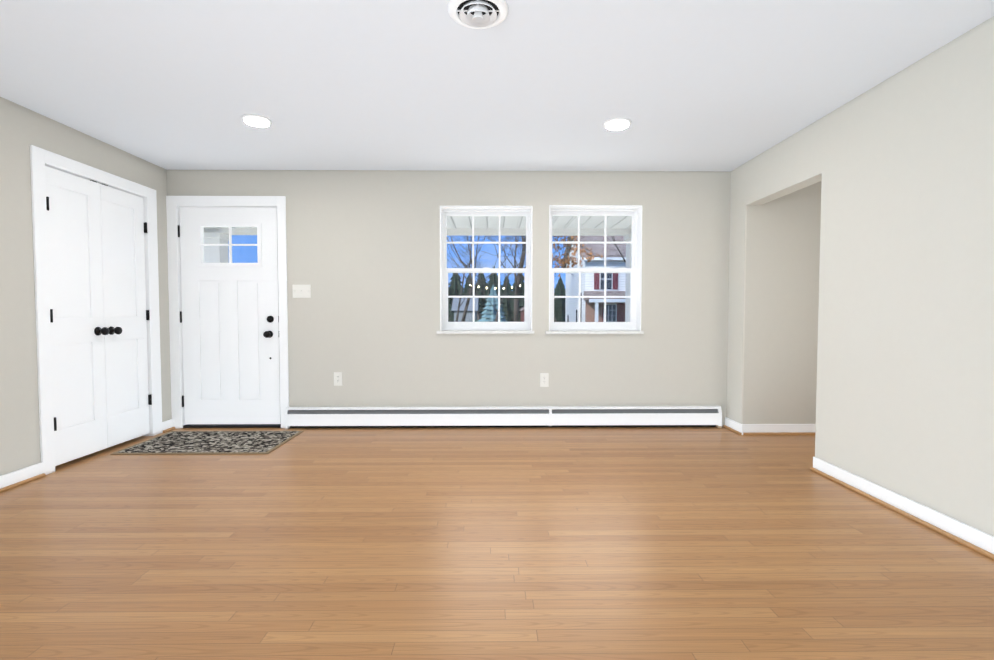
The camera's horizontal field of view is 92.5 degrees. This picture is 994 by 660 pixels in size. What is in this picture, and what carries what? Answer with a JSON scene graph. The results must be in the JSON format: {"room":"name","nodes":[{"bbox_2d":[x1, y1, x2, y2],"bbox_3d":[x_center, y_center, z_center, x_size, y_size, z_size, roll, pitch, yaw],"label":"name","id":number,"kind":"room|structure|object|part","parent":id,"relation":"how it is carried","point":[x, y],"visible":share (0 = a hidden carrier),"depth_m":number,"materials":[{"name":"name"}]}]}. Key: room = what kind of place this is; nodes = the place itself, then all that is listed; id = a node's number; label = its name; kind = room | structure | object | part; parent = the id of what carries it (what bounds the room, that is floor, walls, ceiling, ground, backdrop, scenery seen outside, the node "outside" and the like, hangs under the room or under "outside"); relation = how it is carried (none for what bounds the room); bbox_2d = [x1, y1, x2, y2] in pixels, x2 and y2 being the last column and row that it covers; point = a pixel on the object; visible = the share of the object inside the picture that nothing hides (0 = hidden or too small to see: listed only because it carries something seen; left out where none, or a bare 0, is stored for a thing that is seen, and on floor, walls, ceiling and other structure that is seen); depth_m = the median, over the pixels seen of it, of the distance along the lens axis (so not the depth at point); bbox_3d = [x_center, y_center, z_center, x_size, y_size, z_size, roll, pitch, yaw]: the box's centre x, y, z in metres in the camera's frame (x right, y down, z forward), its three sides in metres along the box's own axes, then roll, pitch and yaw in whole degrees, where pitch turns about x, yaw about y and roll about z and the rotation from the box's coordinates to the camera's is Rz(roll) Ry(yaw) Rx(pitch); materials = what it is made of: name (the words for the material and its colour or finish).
{"room":"empty living room","nodes":[
{"label":"empty living room","id":0,"kind":"room"},
{"bbox_2d":[0,97,171,475],"bbox_3d":[-3.381,-0.142,0.708,0.750,2.404,7.440,0,2,-1],"label":"wall","id":1,"kind":"structure","parent":0,"point":[22,129],"depth_m":3.06,"materials":[{"name":"paint"}]},
{"bbox_2d":[0,419,174,492],"bbox_3d":[-2.991,1.008,0.903,0.033,0.092,7.139,0,2,-1],"label":"baseboard","id":2,"kind":"structure","parent":1,"relation":"attached to","point":[16,478],"depth_m":3.04,"materials":[{"name":"white wood"}]},
{"bbox_2d":[30,145,161,474],"bbox_3d":[-3.096,-0.136,3.697,0.145,2.175,1.146,0,2,-1],"label":"trim","id":3,"kind":"structure","parent":1,"relation":"attached to","point":[40,159],"depth_m":3.22,"materials":[{"name":"white wood"}]},
{"bbox_2d":[45,166,151,465],"bbox_3d":[-3.022,-0.104,3.684,0.112,2.052,0.931,0,2,-1],"label":"closet doors","id":4,"kind":"structure","parent":1,"relation":"in","point":[99,318],"depth_m":3.60,"materials":[{"name":"white wood"}]},
{"bbox_2d":[167,170,730,427],"bbox_3d":[-0.583,-0.281,4.556,5.531,2.404,0.200,0,2,-1],"label":"wall","id":5,"kind":"structure","parent":0,"point":[363,253],"depth_m":4.46,"materials":[{"name":"paint"}]},
{"bbox_2d":[166,196,288,428],"bbox_3d":[-2.518,-0.160,4.532,1.122,2.163,0.215,0,2,-1],"label":"door frame","id":6,"kind":"structure","parent":5,"relation":"attached to","point":[174,204],"depth_m":4.42,"materials":[{"name":"white wood"}]},
{"bbox_2d":[179,208,280,423],"bbox_3d":[-2.495,-0.124,4.464,0.894,2.025,0.055,0,2,-1],"label":"entry door","id":7,"kind":"structure","parent":5,"relation":"in","point":[231,372],"depth_m":4.45,"materials":[{"name":"white wood"}]},
{"bbox_2d":[178,225,278,406],"bbox_3d":[-2.500,-0.123,4.423,0.922,1.693,0.105,0,2,-1],"label":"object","id":8,"kind":"structure","parent":7,"relation":"attached to","point":[268,334],"depth_m":4.45,"materials":[{"name":"metal"}]},
{"bbox_3d":[-2.487,-0.795,4.449,0.531,0.347,0.004,0,2,-1],"label":"glass","id":9,"kind":"part","parent":8,"relation":"part of","materials":[{"name":"clear glass"}]},
{"bbox_2d":[183,424,280,427],"bbox_3d":[-2.495,0.911,4.541,0.924,0.022,0.116,0,2,-1],"label":"door threshold sill","id":10,"kind":"structure","parent":5,"relation":"attached to","point":[232,426],"depth_m":4.49,"materials":[{"name":"black rubber"}]},
{"bbox_2d":[292,285,310,297],"bbox_3d":[-1.822,-0.362,4.431,0.168,0.123,0.017,0,2,-1],"label":"switch plate","id":11,"kind":"object","parent":5,"relation":"attached to","point":[301,291],"visible":1,"depth_m":4.43,"materials":[{"name":"white plastic"}]},
{"bbox_2d":[334,372,341,385],"bbox_3d":[-1.494,0.460,4.468,0.078,0.128,0.010,0,2,-1],"label":"electrical outlet","id":12,"kind":"object","parent":5,"relation":"attached to","point":[337,378],"visible":1,"depth_m":4.47,"materials":[{"name":"white plastic"}]},
{"bbox_2d":[437,331,533,333],"bbox_3d":[-0.107,0.020,4.487,0.917,0.027,0.072,0,2,-1],"label":"window sill","id":13,"kind":"structure","parent":5,"relation":"attached to","point":[485,332],"depth_m":4.45,"materials":[{"name":"wood"}]},
{"bbox_2d":[440,206,532,330],"bbox_3d":[-0.102,-0.579,4.550,0.865,1.166,0.202,0,2,-1],"label":"window","id":14,"kind":"structure","parent":5,"relation":"in","point":[478,211],"depth_m":4.58,"materials":[{"name":"glass"}]},
{"bbox_2d":[284,406,721,428],"bbox_3d":[0.068,0.822,4.468,4.086,0.204,0.070,0,2,-1],"label":"baseboard heater","id":15,"kind":"object","parent":5,"relation":"attached to","point":[505,416],"visible":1,"depth_m":4.45,"materials":[{"name":"metal"}]},
{"bbox_2d":[540,373,548,386],"bbox_3d":[0.448,0.471,4.490,0.080,0.131,0.010,0,2,-1],"label":"electrical outlet","id":16,"kind":"object","parent":5,"relation":"attached to","point":[544,379],"visible":1,"depth_m":4.49,"materials":[{"name":"white plastic"}]},
{"bbox_2d":[545,331,643,333],"bbox_3d":[0.917,0.023,4.498,0.924,0.027,0.072,0,2,-1],"label":"window sill","id":17,"kind":"structure","parent":5,"relation":"attached to","point":[594,332],"depth_m":4.46,"materials":[{"name":"wood"}]},
{"bbox_2d":[549,205,641,330],"bbox_3d":[0.922,-0.581,4.561,0.872,1.174,0.202,0,2,-1],"label":"window","id":18,"kind":"structure","parent":5,"relation":"in","point":[635,269],"depth_m":4.59,"materials":[{"name":"glass"}]},
{"bbox_2d":[0,427,993,659],"bbox_3d":[1.158,1.114,0.903,8.931,0.120,7.640,0,2,-1],"label":"floor","id":19,"kind":"structure","parent":0,"point":[594,543],"depth_m":2.12,"materials":[{"name":"brown wood"}]},
{"bbox_2d":[110,431,302,454],"bbox_3d":[-2.366,0.937,3.998,1.198,0.009,0.701,0,2,-1],"label":"rug","id":20,"kind":"object","parent":19,"relation":"on","point":[219,442],"visible":0.96,"depth_m":3.92,"materials":[{"name":"grey fabric"}]},
{"bbox_2d":[0,0,993,171],"bbox_3d":[1.158,-1.424,0.812,8.931,0.150,7.640,0,2,-1],"label":"ceiling","id":21,"kind":"structure","parent":0,"point":[555,85],"depth_m":2.65,"materials":[{"name":"paint"}]},
{"bbox_2d":[241,114,271,125],"bbox_3d":[-1.642,-1.432,3.253,0.190,0.011,0.190,0,2,-1],"label":"recessed light","id":22,"kind":"object","parent":21,"relation":"in","point":[256,120],"visible":1,"depth_m":3.24,"materials":[{"name":"white plastic"}]},
{"bbox_2d":[448,0,507,28],"bbox_3d":[-0.082,-1.401,2.072,0.264,0.106,0.264,0,2,-1],"label":"ceiling vent","id":23,"kind":"object","parent":21,"relation":"in","point":[478,14],"visible":1,"depth_m":2.07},
{"bbox_2d":[603,118,631,128],"bbox_3d":[0.837,-1.434,3.309,0.190,0.011,0.190,0,2,-1],"label":"recessed light","id":24,"kind":"object","parent":21,"relation":"in","point":[617,123],"visible":1,"depth_m":3.29,"materials":[{"name":"white plastic"}]},
{"bbox_2d":[743,181,821,423],"bbox_3d":[3.890,-0.278,4.469,3.388,2.404,0.475,0,2,-1],"label":"wall","id":25,"kind":"structure","parent":0,"point":[781,301],"depth_m":4.20,"materials":[{"name":"paint"}]},
{"bbox_2d":[743,424,815,434],"bbox_3d":[3.837,0.886,4.256,3.300,0.092,0.033,0,2,-1],"label":"baseboard","id":26,"kind":"structure","parent":25,"relation":"attached to","point":[779,429],"depth_m":4.24,"materials":[{"name":"white wood"}]},
{"bbox_2d":[726,16,993,535],"bbox_3d":[2.289,-0.144,0.770,0.130,2.404,7.440,0,2,-1],"label":"wall","id":27,"kind":"structure","parent":0,"point":[900,165],"depth_m":2.57,"materials":[{"name":"paint"}]},
{"bbox_2d":[723,417,742,434],"bbox_3d":[2.169,0.882,4.374,0.033,0.092,0.307,0,2,-1],"label":"baseboard","id":28,"kind":"structure","parent":27,"relation":"attached to","point":[734,426],"depth_m":4.35,"materials":[{"name":"white wood"}]},
{"bbox_2d":[810,457,993,559],"bbox_3d":[2.213,1.028,0.342,0.033,0.092,5.900,0,2,-1],"label":"baseboard","id":29,"kind":"structure","parent":27,"relation":"attached to","point":[970,537],"depth_m":2.50,"materials":[{"name":"white wood"}]},
{"label":"outside","id":30,"kind":"structure","parent":0,"visible":0},
{"bbox_3d":[-0.715,-0.337,58.652,160.000,0.300,162.600,0,2,-1],"label":"ground","id":31,"kind":"structure","parent":30,"visible":0},
{"bbox_2d":[451,298,478,321],"bbox_3d":[-2.608,-1.259,39.884,2.099,2.900,4.400,0,2,-1],"label":"shed","id":32,"kind":"object","parent":31,"relation":"on","point":[469,311],"depth_m":38.17,"materials":[{"name":"grey"}]},
{"bbox_2d":[519,307,523,321],"bbox_3d":[3.653,-1.689,52.446,2.200,2.850,5.400,0,2,-1],"label":"barn","id":33,"kind":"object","parent":31,"relation":"on","point":[522,312],"depth_m":51.54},
{"bbox_2d":[447,236,625,321],"bbox_3d":[0.903,-8.900,40.347,19.481,18.249,56.598,0,2,-1],"label":"trees","id":34,"kind":"object","parent":31,"relation":"on","point":[511,312],"depth_m":29.32,"materials":[{"name":"green plant"}]},
{"bbox_2d":[561,236,625,321],"bbox_3d":[12.014,-3.279,33.217,13.700,7.420,10.200,0,2,-1],"label":"house","id":35,"kind":"structure","parent":31,"relation":"on","point":[593,289],"depth_m":29.89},
{"bbox_3d":[-0.636,1.018,6.029,17.000,0.200,2.650,0,2,-1],"label":"floor","id":36,"kind":"structure","parent":30,"visible":0},
{"bbox_2d":[204,232,630,321],"bbox_3d":[-1.046,-0.276,7.143,6.556,2.305,0.290,0,2,-1],"label":"porch column","id":37,"kind":"structure","parent":36,"relation":"on","point":[223,240],"depth_m":7.03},
{"bbox_2d":[204,216,631,235],"bbox_3d":[-0.637,-1.676,6.031,17.000,0.575,2.850,0,2,-1],"label":"porch ceiling","id":38,"kind":"structure","parent":37,"relation":"on","point":[518,230],"depth_m":6.88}
]}

